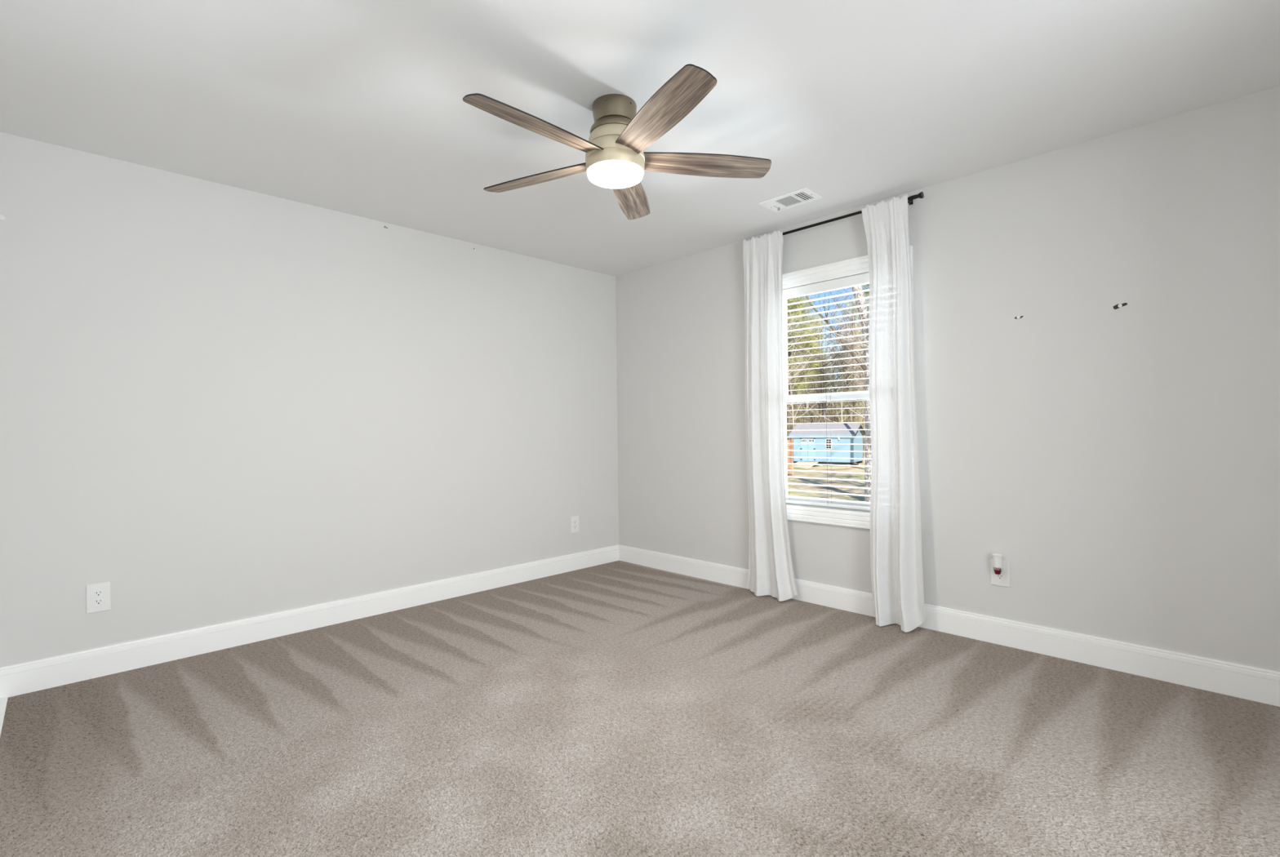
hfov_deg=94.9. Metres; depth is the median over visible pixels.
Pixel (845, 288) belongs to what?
bare tree
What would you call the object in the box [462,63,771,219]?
ceiling fan
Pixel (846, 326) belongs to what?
bare tree
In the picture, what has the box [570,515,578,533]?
wall outlet
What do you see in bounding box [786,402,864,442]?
scrub
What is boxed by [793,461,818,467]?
ramp
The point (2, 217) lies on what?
wall anchor
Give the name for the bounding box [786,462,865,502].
ground
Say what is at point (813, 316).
pine tree
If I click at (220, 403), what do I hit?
wall
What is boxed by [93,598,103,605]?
receptacle
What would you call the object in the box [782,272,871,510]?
window blind
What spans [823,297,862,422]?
bare tree
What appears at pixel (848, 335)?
bare tree
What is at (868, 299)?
bare tree
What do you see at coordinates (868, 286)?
pine tree
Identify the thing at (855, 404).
bare tree
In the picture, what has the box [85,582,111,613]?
wall outlet
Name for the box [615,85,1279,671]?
wall
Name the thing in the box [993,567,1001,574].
bottle
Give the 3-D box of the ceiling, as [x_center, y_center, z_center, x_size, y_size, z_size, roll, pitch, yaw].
[-0.026,-1.375,2.188,4.060,0.120,4.630,-1,0,-45]
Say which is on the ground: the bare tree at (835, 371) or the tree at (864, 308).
the tree at (864, 308)
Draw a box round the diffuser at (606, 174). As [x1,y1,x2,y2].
[587,160,643,188]
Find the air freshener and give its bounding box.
[991,553,1003,574]
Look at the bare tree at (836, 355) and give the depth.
42.25 m
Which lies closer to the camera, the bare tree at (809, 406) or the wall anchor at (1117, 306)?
the wall anchor at (1117, 306)
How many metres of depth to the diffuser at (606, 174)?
2.35 m
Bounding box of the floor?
[0,560,1279,856]
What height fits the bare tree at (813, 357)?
11.575 m
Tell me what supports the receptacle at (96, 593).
attached to the wall outlet at (98, 595)
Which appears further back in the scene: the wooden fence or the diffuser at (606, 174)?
the wooden fence
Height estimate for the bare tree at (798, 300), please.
14.365 m
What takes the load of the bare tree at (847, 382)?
on the ground
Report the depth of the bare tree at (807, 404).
43.84 m
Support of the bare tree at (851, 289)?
on the ground
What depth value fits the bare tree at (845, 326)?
52.90 m
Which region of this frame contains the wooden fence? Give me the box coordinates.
[786,438,793,475]
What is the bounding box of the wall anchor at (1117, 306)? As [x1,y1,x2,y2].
[1112,302,1127,309]
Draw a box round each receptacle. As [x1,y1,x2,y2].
[93,590,103,596]
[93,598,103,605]
[995,574,1004,579]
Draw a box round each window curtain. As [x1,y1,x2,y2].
[742,230,798,601]
[861,193,926,632]
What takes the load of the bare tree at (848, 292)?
on the wooded slope
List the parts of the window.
sash, sash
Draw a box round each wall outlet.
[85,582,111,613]
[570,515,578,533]
[991,559,1009,586]
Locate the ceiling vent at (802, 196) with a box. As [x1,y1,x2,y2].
[758,187,822,212]
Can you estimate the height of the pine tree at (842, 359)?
9.088 m
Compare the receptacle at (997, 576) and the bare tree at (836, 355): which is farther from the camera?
the bare tree at (836, 355)
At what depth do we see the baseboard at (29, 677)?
3.18 m
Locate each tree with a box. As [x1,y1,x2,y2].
[786,295,824,439]
[786,295,833,442]
[786,334,824,427]
[786,341,816,415]
[786,357,840,422]
[787,287,862,422]
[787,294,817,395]
[787,307,844,422]
[789,338,863,422]
[790,294,826,412]
[791,317,819,422]
[792,306,841,422]
[792,325,845,420]
[793,288,857,422]
[793,297,868,348]
[795,350,839,422]
[800,347,836,421]
[801,315,845,411]
[801,344,864,422]
[803,371,839,422]
[805,284,871,502]
[809,368,841,422]
[816,356,857,422]
[818,309,862,423]
[819,288,869,401]
[819,290,864,423]
[822,326,864,423]
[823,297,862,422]
[825,300,866,462]
[828,298,868,407]
[831,311,862,383]
[831,359,862,422]
[834,291,864,399]
[835,284,869,324]
[836,322,863,404]
[837,292,862,375]
[843,344,864,449]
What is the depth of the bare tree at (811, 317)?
48.33 m
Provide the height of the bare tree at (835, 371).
9.325 m
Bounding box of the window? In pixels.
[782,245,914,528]
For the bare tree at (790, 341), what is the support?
on the wooded slope
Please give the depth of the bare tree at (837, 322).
51.60 m
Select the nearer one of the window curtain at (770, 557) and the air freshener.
the air freshener
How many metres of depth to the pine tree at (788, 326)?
41.10 m
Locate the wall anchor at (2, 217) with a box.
[0,214,5,220]
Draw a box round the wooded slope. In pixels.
[786,402,863,425]
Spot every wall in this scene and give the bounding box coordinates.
[0,132,618,667]
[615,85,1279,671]
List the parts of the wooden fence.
board panel, post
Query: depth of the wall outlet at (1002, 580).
2.99 m
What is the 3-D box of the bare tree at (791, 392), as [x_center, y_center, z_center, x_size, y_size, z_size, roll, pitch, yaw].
[10.952,-2.255,42.688,4.694,9.998,3.447,-1,0,-4]
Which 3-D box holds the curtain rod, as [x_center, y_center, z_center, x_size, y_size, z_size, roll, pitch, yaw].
[1.147,-1.271,3.615,0.107,0.062,1.158,-1,0,-45]
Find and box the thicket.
[786,407,865,464]
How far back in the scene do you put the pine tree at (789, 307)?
43.38 m
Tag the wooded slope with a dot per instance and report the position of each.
(843, 414)
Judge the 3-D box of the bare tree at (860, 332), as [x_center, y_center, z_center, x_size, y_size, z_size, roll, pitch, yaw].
[16.266,-3.825,42.763,5.452,13.024,5.368,-1,0,-7]
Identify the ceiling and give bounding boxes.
[0,0,1279,276]
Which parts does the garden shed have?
door, door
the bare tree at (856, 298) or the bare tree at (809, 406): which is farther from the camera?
the bare tree at (809, 406)
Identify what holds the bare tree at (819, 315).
on the wooded slope
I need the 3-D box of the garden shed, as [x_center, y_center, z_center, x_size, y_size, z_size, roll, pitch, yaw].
[12.844,1.082,40.150,4.394,2.830,2.970,-1,0,35]
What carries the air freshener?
attached to the wall outlet at (1002, 580)
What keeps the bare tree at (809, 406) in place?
on the wooded slope
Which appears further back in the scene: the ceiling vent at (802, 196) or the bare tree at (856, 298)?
the bare tree at (856, 298)
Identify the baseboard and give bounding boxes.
[0,544,619,697]
[0,696,8,736]
[618,544,1279,706]
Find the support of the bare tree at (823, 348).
on the wooded slope
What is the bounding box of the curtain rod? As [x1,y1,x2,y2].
[782,191,924,235]
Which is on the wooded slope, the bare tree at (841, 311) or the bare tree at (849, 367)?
the bare tree at (841, 311)
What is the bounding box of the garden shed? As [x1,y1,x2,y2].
[789,422,865,466]
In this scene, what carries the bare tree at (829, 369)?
on the wooded slope
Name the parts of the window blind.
ladder cord, ladder cord, rail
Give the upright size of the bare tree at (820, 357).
9.854 m
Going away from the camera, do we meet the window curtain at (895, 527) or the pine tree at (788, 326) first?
the window curtain at (895, 527)
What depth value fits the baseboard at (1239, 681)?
2.85 m
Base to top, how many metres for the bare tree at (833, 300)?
14.532 m
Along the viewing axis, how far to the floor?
2.10 m
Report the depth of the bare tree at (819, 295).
52.79 m
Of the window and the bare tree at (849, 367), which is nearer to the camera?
the window
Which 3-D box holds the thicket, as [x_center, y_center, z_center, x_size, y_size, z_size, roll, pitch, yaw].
[14.558,0.039,51.824,21.659,4.935,25.623,-1,0,8]
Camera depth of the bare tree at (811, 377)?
42.59 m
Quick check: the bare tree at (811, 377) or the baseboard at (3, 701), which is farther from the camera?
the bare tree at (811, 377)
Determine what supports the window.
in the wall at (1122, 463)

